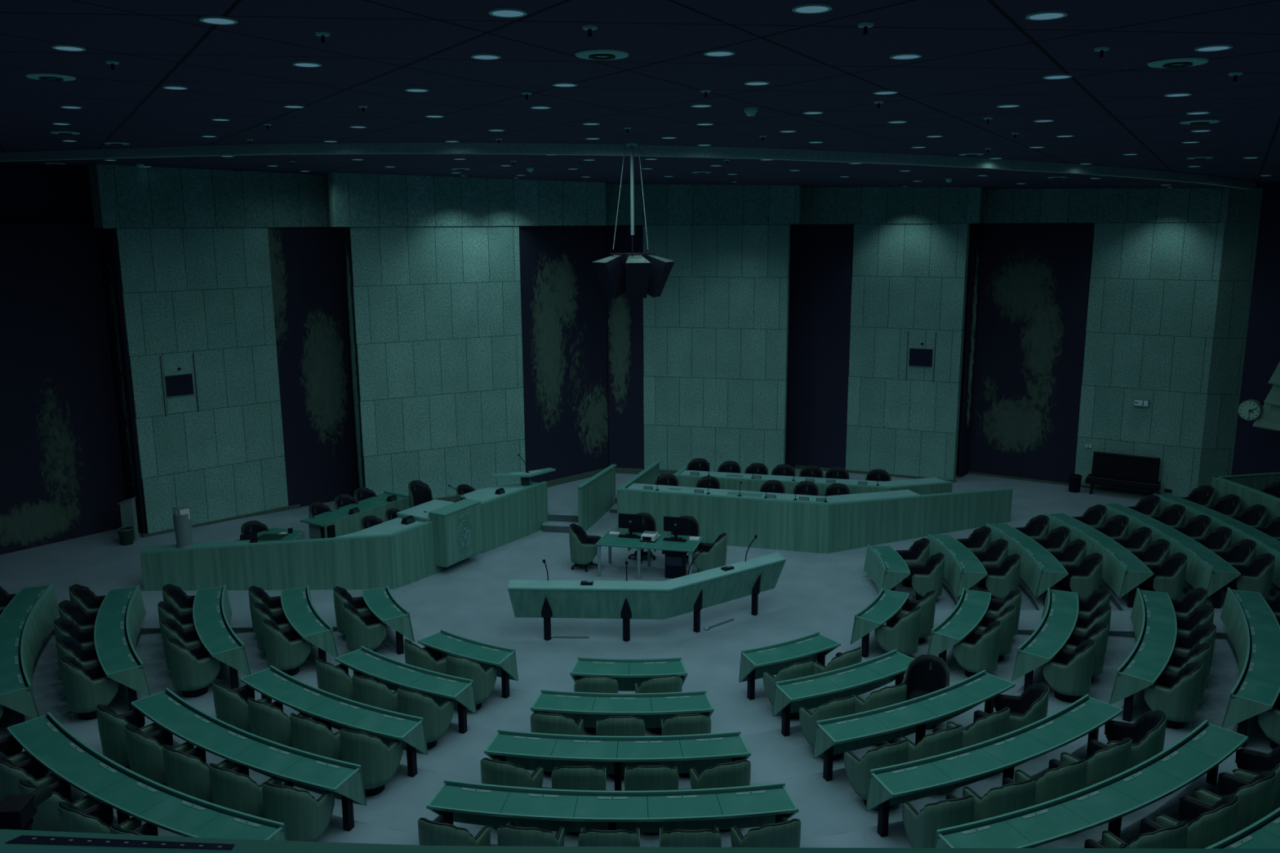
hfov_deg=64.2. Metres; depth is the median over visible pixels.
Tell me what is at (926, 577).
tub chair
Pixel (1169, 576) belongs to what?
tub chair
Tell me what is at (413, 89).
recessed light
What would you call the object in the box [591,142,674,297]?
cluster
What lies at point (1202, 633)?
tub chair
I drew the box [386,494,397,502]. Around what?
speaker box
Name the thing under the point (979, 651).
tub chair
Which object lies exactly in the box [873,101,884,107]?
sprinkler
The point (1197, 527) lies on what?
tub chair
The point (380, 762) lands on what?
tub chair
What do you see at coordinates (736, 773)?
tub chair
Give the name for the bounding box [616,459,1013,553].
curved desk
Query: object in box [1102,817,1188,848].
tub chair
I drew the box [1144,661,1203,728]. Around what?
tub chair
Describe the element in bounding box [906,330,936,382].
wall screen
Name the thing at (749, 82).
recessed light
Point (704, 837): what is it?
tub chair
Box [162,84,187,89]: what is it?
recessed light
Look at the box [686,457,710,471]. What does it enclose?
tub chair
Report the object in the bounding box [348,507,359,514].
speaker box
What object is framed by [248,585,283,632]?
tub chair
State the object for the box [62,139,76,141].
recessed light
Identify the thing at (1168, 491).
wall socket
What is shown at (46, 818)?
tub chair
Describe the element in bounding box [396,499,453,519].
countertop
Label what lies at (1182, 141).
recessed light
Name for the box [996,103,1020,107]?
recessed light
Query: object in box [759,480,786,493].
tub chair
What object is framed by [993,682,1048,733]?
tub chair
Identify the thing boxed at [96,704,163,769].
tub chair
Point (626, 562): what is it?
gooseneck microphone
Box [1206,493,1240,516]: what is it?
tub chair
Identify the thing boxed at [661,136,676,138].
recessed light
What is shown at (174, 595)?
tub chair
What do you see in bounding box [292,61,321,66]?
recessed light
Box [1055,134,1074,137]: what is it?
recessed light
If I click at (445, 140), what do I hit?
recessed light
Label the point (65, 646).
tub chair
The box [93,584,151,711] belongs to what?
desk
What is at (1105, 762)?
tub chair
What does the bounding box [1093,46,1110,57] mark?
sprinkler
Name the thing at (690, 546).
table
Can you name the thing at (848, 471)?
baseboard
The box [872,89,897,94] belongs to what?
recessed light
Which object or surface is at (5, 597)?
tub chair
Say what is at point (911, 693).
seat cushion
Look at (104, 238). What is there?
wall panel
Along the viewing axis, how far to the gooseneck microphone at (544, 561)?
18.90 m
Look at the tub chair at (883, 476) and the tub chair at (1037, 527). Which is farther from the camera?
the tub chair at (883, 476)
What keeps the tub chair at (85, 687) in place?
on the floor at (813, 593)
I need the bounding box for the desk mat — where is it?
[726,491,762,497]
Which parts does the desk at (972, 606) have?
panel, leg, panel, console plate, rail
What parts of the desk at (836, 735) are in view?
panel, leg, console plate, console plate, panel, rail, leg, console plate, console plate, leg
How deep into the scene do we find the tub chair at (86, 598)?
18.25 m
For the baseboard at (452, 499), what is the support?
attached to the wall at (437, 313)
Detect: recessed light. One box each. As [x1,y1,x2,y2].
[51,44,85,51]
[51,122,71,124]
[59,105,82,108]
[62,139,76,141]
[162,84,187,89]
[199,15,237,24]
[200,135,217,137]
[211,118,230,120]
[283,104,304,107]
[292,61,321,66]
[323,140,337,142]
[349,125,366,128]
[404,87,429,92]
[424,114,444,117]
[444,140,459,142]
[471,53,501,59]
[488,7,527,17]
[488,128,505,131]
[529,105,551,108]
[551,82,577,87]
[582,122,599,124]
[585,137,600,139]
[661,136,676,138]
[690,103,712,107]
[695,122,714,125]
[697,143,711,146]
[703,49,734,56]
[743,80,769,85]
[779,129,796,132]
[791,3,832,13]
[802,111,823,114]
[808,141,823,142]
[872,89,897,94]
[887,120,907,123]
[889,53,922,59]
[911,146,926,147]
[925,134,943,137]
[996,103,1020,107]
[1025,9,1067,20]
[1028,146,1044,147]
[1033,119,1054,122]
[1042,73,1072,79]
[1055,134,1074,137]
[1122,153,1137,155]
[1164,92,1192,97]
[1181,141,1199,142]
[1186,111,1210,114]
[1190,128,1211,132]
[1194,44,1232,51]
[1243,156,1258,158]
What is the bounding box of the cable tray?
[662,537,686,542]
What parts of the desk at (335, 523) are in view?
panel, panel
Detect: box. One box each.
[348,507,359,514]
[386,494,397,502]
[400,515,415,524]
[494,488,505,494]
[580,580,593,585]
[720,565,733,571]
[1084,444,1092,448]
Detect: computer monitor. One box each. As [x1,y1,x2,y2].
[617,513,642,538]
[662,515,688,542]
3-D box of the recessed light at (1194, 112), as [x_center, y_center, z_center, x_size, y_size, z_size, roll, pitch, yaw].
[5.702,-3.204,10.420,0.224,0.012,0.224,0,11,0]
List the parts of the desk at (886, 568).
panel, rail, panel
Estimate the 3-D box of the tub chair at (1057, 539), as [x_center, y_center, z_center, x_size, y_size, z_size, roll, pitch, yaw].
[8.697,2.624,21.571,0.695,0.991,0.676,-2,11,-6]
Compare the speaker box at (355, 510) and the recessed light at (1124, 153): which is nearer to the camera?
the recessed light at (1124, 153)
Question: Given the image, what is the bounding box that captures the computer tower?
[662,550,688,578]
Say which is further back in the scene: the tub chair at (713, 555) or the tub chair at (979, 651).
the tub chair at (713, 555)
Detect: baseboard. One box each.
[141,503,300,537]
[432,495,456,502]
[546,467,605,487]
[615,467,677,475]
[795,464,831,471]
[845,469,955,482]
[968,471,1182,497]
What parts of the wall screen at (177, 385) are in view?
sill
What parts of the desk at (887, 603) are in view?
leg, panel, rail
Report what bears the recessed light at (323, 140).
in the ceiling
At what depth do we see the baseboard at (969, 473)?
28.12 m
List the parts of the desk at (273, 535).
panel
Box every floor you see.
[0,466,1279,848]
[280,473,660,568]
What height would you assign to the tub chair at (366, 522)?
0.991 m
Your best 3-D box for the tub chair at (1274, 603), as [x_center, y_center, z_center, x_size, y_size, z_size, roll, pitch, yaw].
[10.874,3.213,17.409,0.695,0.991,0.676,2,12,13]
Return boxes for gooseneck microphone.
[542,559,548,580]
[625,560,627,581]
[688,549,702,574]
[745,534,757,561]
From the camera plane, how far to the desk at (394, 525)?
21.88 m
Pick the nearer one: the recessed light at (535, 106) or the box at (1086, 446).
the recessed light at (535, 106)
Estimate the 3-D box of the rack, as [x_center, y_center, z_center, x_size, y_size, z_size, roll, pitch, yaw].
[14.891,-0.563,23.465,1.730,1.980,0.400,0,11,0]
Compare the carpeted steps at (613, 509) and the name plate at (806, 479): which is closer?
the name plate at (806, 479)
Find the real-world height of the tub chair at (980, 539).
0.991 m
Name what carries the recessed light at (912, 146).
in the ceiling
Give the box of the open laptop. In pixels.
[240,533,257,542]
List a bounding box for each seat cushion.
[34,776,44,779]
[906,688,933,700]
[1009,711,1023,715]
[1066,577,1071,589]
[1115,739,1138,744]
[1147,577,1154,590]
[1179,818,1193,824]
[1232,578,1237,589]
[1245,768,1262,773]
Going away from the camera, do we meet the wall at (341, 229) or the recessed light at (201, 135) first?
the recessed light at (201, 135)
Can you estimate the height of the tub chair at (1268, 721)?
0.991 m
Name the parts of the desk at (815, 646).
panel, leg, console plate, panel, rail, console plate, leg, panel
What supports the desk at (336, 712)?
on the floor at (813, 593)
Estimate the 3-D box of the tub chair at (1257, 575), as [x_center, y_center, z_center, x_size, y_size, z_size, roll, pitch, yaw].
[11.464,2.864,19.152,0.695,0.991,0.676,2,12,13]
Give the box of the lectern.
[490,467,555,486]
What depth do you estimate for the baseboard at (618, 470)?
29.90 m
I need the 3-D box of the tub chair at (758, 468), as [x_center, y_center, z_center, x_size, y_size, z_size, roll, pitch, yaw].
[3.028,1.506,26.743,0.676,0.991,0.695,4,12,19]
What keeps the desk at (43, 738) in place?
on the floor at (813, 593)
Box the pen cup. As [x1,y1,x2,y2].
[288,525,293,533]
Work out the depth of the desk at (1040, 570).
20.51 m
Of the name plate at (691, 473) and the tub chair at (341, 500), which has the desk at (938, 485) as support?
the name plate at (691, 473)
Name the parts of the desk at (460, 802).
panel, leg, console plate, console plate, leg, console plate, rail, panel, console plate, console plate, leg, panel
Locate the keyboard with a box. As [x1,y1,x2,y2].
[617,534,640,538]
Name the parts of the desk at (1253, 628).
panel, rail, leg, console plate, panel, console plate, console plate, console plate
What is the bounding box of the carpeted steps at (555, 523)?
[542,514,578,533]
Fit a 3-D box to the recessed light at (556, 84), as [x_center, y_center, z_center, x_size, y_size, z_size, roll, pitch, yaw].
[-0.667,-3.036,9.060,0.224,0.012,0.224,0,11,0]
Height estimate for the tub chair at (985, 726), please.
0.991 m
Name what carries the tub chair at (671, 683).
on the floor at (813, 593)
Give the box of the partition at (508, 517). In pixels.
[480,481,547,553]
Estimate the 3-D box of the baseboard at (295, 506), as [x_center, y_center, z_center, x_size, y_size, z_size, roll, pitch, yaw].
[-10.195,2.402,25.080,3.842,0.300,0.120,-11,15,-42]
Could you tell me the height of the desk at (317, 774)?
0.772 m
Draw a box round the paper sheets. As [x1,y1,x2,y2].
[666,488,680,490]
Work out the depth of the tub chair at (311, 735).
13.47 m
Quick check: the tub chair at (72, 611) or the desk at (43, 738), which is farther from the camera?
the tub chair at (72, 611)
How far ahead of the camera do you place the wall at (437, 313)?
26.19 m
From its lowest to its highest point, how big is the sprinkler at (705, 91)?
0.060 m
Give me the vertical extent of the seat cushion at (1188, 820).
0.162 m
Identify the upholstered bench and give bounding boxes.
[1084,451,1160,494]
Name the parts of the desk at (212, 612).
panel, console plate, rail, leg, panel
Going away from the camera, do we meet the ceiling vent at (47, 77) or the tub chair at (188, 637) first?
the ceiling vent at (47, 77)
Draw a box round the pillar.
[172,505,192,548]
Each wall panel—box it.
[0,223,126,555]
[98,228,146,533]
[267,226,357,506]
[341,226,364,488]
[519,225,608,482]
[606,225,644,468]
[786,224,853,469]
[957,219,982,477]
[968,222,1094,483]
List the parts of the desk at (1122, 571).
rail, panel, leg, panel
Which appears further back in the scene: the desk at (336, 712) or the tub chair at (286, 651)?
the tub chair at (286, 651)
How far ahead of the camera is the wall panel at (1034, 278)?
27.92 m
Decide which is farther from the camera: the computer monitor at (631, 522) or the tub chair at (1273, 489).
the tub chair at (1273, 489)
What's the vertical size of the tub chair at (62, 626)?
0.991 m
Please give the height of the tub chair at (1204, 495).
0.991 m
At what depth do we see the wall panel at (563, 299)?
28.30 m
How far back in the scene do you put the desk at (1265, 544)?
21.22 m
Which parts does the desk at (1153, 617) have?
panel, leg, rail, panel, console plate, console plate, console plate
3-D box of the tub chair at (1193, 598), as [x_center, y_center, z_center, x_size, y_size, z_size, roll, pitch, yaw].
[9.416,3.274,17.711,0.695,0.991,0.676,3,12,17]
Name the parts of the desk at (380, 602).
rail, panel, leg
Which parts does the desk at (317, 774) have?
console plate, console plate, console plate, rail, console plate, panel, console plate, leg, panel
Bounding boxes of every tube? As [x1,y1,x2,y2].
[551,635,588,638]
[703,617,733,630]
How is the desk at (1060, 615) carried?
on the floor at (813, 593)
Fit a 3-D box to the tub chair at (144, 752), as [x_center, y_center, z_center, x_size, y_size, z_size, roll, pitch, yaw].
[-6.254,4.249,13.232,0.676,0.991,0.695,9,15,39]
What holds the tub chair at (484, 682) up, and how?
on the floor at (813, 593)
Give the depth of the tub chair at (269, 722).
13.92 m
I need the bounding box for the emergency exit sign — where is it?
[1133,399,1149,407]
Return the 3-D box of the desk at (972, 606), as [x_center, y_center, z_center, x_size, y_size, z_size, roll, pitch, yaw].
[5.661,3.591,17.912,0.670,0.772,2.484,6,13,29]
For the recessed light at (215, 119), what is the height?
0.012 m
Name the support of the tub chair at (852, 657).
on the floor at (813, 593)
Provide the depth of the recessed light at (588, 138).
14.71 m
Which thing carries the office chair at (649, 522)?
on the floor at (813, 593)
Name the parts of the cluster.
plate, ceiling plate, rod, plate, plate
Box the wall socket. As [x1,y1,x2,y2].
[1164,488,1172,493]
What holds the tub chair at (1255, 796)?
on the floor at (813, 593)
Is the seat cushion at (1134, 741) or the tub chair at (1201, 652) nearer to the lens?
the seat cushion at (1134, 741)
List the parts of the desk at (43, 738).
console plate, console plate, console plate, leg, console plate, console plate, console plate, panel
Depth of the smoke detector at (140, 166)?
21.64 m
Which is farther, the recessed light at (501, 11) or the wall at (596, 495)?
the wall at (596, 495)
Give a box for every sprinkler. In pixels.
[105,60,119,69]
[315,31,330,43]
[358,105,367,111]
[521,92,531,99]
[582,25,597,36]
[623,127,631,132]
[700,89,711,97]
[857,22,874,35]
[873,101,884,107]
[983,117,992,123]
[1011,132,1019,137]
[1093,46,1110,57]
[1228,71,1243,81]
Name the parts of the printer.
foot plate, lid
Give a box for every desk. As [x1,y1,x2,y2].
[0,582,59,724]
[6,711,286,840]
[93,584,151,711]
[130,688,366,831]
[192,584,250,688]
[234,527,304,542]
[240,665,427,777]
[280,585,337,662]
[300,490,408,539]
[333,517,423,537]
[334,646,476,733]
[361,585,414,654]
[417,629,518,698]
[426,779,798,833]
[459,480,538,502]
[484,728,751,791]
[507,552,786,642]
[530,689,714,728]
[569,657,687,691]
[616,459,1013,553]
[672,466,952,496]
[738,631,840,700]
[772,649,914,737]
[813,670,1015,781]
[850,587,909,657]
[863,544,910,592]
[865,694,1123,837]
[927,533,987,597]
[927,587,991,662]
[934,720,1248,848]
[986,523,1068,605]
[1011,587,1079,691]
[1044,512,1153,608]
[1098,502,1240,608]
[1108,587,1177,722]
[1153,493,1279,588]
[1204,807,1279,848]
[1211,471,1279,526]
[1220,587,1279,748]
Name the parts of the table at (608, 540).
leg, leg, leg, leg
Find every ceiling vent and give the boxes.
[25,73,75,80]
[45,162,66,164]
[50,131,79,134]
[103,142,129,145]
[451,168,470,170]
[574,49,629,60]
[692,171,711,173]
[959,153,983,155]
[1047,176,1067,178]
[1146,57,1208,67]
[1179,120,1219,124]
[1186,156,1213,159]
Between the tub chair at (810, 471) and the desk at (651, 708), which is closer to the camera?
the desk at (651, 708)
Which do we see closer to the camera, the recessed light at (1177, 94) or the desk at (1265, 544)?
the recessed light at (1177, 94)
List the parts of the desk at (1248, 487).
panel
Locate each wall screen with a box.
[160,352,198,415]
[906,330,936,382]
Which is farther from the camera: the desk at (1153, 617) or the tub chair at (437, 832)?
the desk at (1153, 617)
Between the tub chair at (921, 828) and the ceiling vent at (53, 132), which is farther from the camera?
the ceiling vent at (53, 132)
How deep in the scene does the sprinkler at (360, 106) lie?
11.08 m
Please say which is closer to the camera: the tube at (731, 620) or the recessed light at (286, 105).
the recessed light at (286, 105)
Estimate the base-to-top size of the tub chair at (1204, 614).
0.991 m
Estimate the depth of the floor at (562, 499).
27.24 m
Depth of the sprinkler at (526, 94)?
9.71 m
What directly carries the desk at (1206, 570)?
on the floor at (813, 593)
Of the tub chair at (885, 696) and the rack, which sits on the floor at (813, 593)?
the tub chair at (885, 696)
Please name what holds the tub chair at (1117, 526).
on the floor at (813, 593)
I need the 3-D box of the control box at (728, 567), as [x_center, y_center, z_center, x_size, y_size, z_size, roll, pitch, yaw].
[1.674,2.708,19.512,0.220,0.045,0.130,-8,14,-34]
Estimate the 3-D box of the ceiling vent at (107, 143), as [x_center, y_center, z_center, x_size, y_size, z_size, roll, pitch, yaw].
[-8.907,-4.812,17.375,0.400,0.024,0.400,0,11,0]
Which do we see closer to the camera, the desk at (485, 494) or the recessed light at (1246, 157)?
the recessed light at (1246, 157)
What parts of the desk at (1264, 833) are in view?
console plate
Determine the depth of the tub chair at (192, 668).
15.99 m
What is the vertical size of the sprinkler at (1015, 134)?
0.060 m
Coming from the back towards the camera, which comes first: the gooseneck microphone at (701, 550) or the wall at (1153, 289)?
the wall at (1153, 289)
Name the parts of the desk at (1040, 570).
rail, panel, leg, panel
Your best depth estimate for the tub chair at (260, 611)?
17.70 m
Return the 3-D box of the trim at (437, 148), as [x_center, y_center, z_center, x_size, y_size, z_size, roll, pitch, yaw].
[0.785,-5.059,19.532,29.108,0.842,7.233,-2,11,-6]
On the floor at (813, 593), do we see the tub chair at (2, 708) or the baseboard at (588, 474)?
the tub chair at (2, 708)
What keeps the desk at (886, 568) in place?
on the floor at (813, 593)
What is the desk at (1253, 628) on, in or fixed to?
on the floor at (813, 593)
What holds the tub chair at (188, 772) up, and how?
on the floor at (813, 593)
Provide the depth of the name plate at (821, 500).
23.75 m
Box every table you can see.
[595,531,650,579]
[641,533,703,574]
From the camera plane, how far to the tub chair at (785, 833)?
10.83 m
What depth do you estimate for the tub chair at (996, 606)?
18.15 m
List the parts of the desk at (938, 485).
panel, panel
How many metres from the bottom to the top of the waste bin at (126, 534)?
0.367 m
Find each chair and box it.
[0,585,17,610]
[0,704,4,719]
[0,735,32,764]
[0,754,61,802]
[17,779,100,831]
[53,617,94,647]
[55,635,99,688]
[57,600,97,629]
[57,801,141,834]
[59,655,119,719]
[68,583,105,612]
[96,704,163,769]
[109,822,158,835]
[124,724,194,786]
[157,601,195,639]
[160,617,201,670]
[162,583,195,612]
[162,744,234,803]
[166,636,221,697]
[208,763,281,818]
[212,678,271,733]
[240,520,269,534]
[247,697,310,747]
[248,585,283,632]
[252,601,292,655]
[262,618,311,675]
[262,781,334,841]
[289,712,353,760]
[308,502,332,538]
[315,657,370,701]
[333,586,371,638]
[334,493,358,510]
[339,728,403,796]
[342,602,386,652]
[351,674,408,712]
[354,487,377,502]
[360,515,383,530]
[384,507,400,521]
[397,687,453,750]
[404,639,446,674]
[408,480,432,508]
[417,814,490,846]
[445,653,497,711]
[456,484,475,501]
[480,757,543,827]
[497,821,564,846]
[530,711,583,776]
[551,765,606,835]
[568,523,601,572]
[573,675,617,733]
[577,826,639,847]
[595,715,644,779]
[624,764,679,835]
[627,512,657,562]
[634,675,682,734]
[653,474,679,486]
[659,826,721,847]
[661,713,711,777]
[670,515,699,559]
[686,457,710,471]
[689,760,751,831]
[693,532,727,572]
[695,475,720,488]
[716,461,741,473]
[730,815,800,848]
[744,462,768,475]
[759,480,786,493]
[762,659,813,719]
[770,464,795,476]
[791,480,819,496]
[798,465,823,478]
[799,695,856,759]
[813,647,862,675]
[823,466,849,479]
[823,483,850,496]
[844,739,908,810]
[851,683,906,746]
[865,469,891,481]
[874,605,920,657]
[895,590,936,644]
[896,537,929,586]
[898,724,963,794]
[902,654,950,729]
[902,793,974,848]
[907,552,945,600]
[946,706,1009,748]
[953,620,1001,677]
[956,526,991,551]
[962,777,1035,822]
[972,538,1008,589]
[973,604,1016,662]
[982,553,1021,599]
[986,588,1022,636]
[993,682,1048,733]
[1014,758,1088,805]
[1015,515,1049,539]
[1033,526,1071,551]
[1043,639,1095,702]
[1049,538,1086,590]
[1060,737,1132,787]
[1061,552,1102,599]
[1062,622,1108,682]
[1071,504,1106,528]
[1073,604,1111,653]
[1078,586,1111,615]
[1084,839,1129,848]
[1094,514,1128,539]
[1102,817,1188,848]
[1104,710,1167,768]
[1113,526,1152,551]
[1127,494,1160,516]
[1130,538,1170,591]
[1143,552,1187,599]
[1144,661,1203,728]
[1150,503,1186,527]
[1155,795,1239,848]
[1164,642,1211,699]
[1170,587,1208,617]
[1172,515,1211,539]
[1173,622,1216,677]
[1176,604,1214,635]
[1182,484,1214,506]
[1194,526,1232,551]
[1195,770,1276,833]
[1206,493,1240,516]
[1213,538,1256,591]
[1230,504,1266,527]
[1230,553,1275,599]
[1232,745,1279,812]
[1253,516,1279,539]
[1257,693,1279,749]
[1260,481,1279,497]
[1264,591,1279,616]
[1275,615,1279,625]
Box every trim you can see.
[0,142,1256,189]
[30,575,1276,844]
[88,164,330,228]
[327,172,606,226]
[605,183,606,222]
[606,183,801,225]
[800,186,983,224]
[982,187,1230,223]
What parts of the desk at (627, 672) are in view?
panel, console plate, rail, panel, console plate, panel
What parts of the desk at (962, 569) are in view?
panel, rail, panel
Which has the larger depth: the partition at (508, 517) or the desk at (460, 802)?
the partition at (508, 517)
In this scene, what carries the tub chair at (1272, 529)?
on the floor at (813, 593)
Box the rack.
[1252,361,1279,431]
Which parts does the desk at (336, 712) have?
console plate, console plate, leg, rail, console plate, panel, console plate, leg, panel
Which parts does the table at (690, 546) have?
leg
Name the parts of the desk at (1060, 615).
leg, panel, panel, console plate, rail, console plate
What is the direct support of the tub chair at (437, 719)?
on the floor at (813, 593)
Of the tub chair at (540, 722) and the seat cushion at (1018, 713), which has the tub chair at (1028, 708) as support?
the seat cushion at (1018, 713)
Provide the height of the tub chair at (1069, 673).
0.991 m
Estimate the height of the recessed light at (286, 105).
0.012 m
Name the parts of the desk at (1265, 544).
rail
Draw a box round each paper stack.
[608,531,620,534]
[688,536,700,541]
[726,474,742,477]
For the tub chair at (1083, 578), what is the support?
on the floor at (813, 593)
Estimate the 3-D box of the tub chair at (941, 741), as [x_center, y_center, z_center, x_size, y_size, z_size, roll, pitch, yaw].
[3.864,4.273,13.402,0.676,0.991,0.695,-6,12,-25]
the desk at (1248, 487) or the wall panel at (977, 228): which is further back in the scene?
the wall panel at (977, 228)
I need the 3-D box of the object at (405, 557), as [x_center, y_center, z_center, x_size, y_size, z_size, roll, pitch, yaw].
[-7.083,2.894,21.237,5.972,1.200,0.972,-4,12,-18]
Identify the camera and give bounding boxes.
[0,783,52,830]
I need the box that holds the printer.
[640,531,657,542]
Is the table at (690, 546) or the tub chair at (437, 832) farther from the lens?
the table at (690, 546)
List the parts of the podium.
panel, crest panel, panel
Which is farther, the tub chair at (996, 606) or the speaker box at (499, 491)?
the speaker box at (499, 491)
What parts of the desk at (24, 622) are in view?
console plate, console plate, panel, leg, console plate, console plate, rail, panel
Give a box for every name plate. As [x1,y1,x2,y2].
[643,485,653,489]
[690,471,699,475]
[693,488,703,493]
[752,475,761,479]
[766,494,776,498]
[799,496,808,500]
[805,478,814,482]
[816,497,825,502]
[826,479,835,483]
[857,481,866,484]
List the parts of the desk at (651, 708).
console plate, console plate, panel, rail, console plate, panel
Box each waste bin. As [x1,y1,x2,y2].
[117,526,133,545]
[1068,473,1081,493]
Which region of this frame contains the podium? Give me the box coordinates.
[396,498,482,567]
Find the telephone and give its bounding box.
[406,517,414,523]
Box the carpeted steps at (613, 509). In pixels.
[609,497,617,513]
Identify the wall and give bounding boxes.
[0,162,127,499]
[107,228,146,533]
[115,227,288,533]
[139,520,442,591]
[341,229,357,485]
[349,226,525,498]
[577,464,617,531]
[605,225,608,466]
[642,224,790,475]
[785,224,792,464]
[845,223,970,479]
[955,223,972,475]
[1074,222,1225,497]
[1197,187,1262,487]
[1231,182,1279,481]
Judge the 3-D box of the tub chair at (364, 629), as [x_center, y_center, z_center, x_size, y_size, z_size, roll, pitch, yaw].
[-4.917,3.595,18.186,0.695,0.991,0.676,-6,13,-26]
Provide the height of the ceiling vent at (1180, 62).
0.024 m
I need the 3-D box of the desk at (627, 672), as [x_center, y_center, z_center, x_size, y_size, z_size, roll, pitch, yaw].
[-0.173,4.099,16.084,1.818,0.772,0.651,0,11,0]
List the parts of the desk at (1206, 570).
rail, panel, leg, panel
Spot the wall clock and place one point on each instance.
(1251, 409)
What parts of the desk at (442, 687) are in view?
leg, console plate, console plate, rail, panel, console plate, leg, panel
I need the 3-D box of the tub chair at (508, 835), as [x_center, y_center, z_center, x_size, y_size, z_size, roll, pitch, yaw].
[-1.207,4.639,11.129,0.676,0.991,0.695,2,11,9]
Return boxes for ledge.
[0,829,1279,852]
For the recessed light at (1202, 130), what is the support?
in the ceiling
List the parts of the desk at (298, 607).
rail, panel, leg, panel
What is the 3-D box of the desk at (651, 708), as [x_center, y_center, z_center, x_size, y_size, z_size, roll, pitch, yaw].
[-0.252,4.266,14.681,2.591,0.772,0.713,0,11,0]
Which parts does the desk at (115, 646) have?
console plate, console plate, panel, console plate, leg, rail, panel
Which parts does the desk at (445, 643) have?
panel, leg, console plate, rail, panel, console plate, leg, panel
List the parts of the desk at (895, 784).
panel, leg, console plate, panel, console plate, rail, console plate, leg, console plate, console plate, leg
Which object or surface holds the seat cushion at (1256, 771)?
on the tub chair at (1251, 763)
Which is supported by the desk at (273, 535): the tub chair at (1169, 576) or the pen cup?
the pen cup
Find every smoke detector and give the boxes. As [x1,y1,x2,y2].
[136,164,143,168]
[526,167,533,172]
[743,106,758,115]
[945,178,952,182]
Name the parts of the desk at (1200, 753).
panel, console plate, console plate, console plate, leg, console plate, console plate, console plate, leg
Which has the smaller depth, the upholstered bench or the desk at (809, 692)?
the desk at (809, 692)
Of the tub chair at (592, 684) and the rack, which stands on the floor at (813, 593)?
the tub chair at (592, 684)
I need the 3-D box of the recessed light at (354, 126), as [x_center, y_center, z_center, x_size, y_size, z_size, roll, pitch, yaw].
[-3.732,-3.969,13.510,0.224,0.012,0.224,0,11,0]
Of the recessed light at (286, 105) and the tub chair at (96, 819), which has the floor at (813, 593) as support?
the tub chair at (96, 819)
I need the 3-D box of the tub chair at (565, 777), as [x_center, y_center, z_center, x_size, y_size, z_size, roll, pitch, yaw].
[-0.749,4.468,12.544,0.676,0.991,0.695,0,11,0]
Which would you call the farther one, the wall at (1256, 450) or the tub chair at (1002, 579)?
the wall at (1256, 450)
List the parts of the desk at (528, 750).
panel, leg, console plate, console plate, leg, rail, panel, console plate, console plate, leg, panel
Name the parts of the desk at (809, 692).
panel, leg, console plate, panel, rail, console plate, console plate, leg, panel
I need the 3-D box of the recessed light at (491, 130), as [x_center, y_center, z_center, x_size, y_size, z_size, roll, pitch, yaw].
[-1.922,-3.973,13.675,0.224,0.012,0.224,0,11,0]
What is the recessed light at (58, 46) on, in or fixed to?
in the ceiling
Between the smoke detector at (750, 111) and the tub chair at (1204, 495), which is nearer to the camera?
the smoke detector at (750, 111)
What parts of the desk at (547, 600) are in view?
leg, panel, leg, leg, panel, leg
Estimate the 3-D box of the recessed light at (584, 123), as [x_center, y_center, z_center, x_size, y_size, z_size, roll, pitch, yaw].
[-0.601,-3.735,12.581,0.224,0.012,0.224,0,11,0]
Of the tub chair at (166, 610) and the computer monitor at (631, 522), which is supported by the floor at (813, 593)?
the tub chair at (166, 610)
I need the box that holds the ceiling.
[0,0,1279,189]
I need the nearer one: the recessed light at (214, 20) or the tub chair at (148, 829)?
the recessed light at (214, 20)
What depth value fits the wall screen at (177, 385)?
23.82 m
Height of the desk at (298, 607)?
0.772 m
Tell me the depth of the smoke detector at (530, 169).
20.65 m
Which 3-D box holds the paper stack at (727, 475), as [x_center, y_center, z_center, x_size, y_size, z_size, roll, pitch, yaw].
[2.431,1.264,26.205,0.423,0.020,0.143,3,12,15]
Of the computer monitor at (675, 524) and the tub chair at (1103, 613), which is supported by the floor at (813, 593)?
the tub chair at (1103, 613)
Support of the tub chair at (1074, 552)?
on the floor at (813, 593)
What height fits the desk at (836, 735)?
0.772 m
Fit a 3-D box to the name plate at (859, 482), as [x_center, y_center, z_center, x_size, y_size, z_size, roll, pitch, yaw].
[5.520,1.396,25.294,0.220,0.085,0.077,3,12,14]
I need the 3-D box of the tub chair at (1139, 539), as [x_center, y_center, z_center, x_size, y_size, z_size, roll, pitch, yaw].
[10.202,2.583,21.168,0.695,0.991,0.676,0,11,1]
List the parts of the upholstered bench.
leg, seat, backrest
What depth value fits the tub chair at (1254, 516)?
22.06 m
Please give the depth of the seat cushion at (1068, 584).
19.94 m
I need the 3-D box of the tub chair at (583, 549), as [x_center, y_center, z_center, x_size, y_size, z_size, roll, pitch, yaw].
[-1.227,2.671,22.733,0.695,0.990,0.676,1,11,8]
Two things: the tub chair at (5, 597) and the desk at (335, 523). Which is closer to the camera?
the tub chair at (5, 597)
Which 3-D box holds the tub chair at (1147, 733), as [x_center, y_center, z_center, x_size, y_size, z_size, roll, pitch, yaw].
[6.444,4.164,13.313,0.695,0.991,0.676,4,12,22]
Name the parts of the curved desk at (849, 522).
panel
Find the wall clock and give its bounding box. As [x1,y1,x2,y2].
[1237,399,1264,420]
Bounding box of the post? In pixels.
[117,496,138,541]
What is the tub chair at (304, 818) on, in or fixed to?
on the floor at (813, 593)

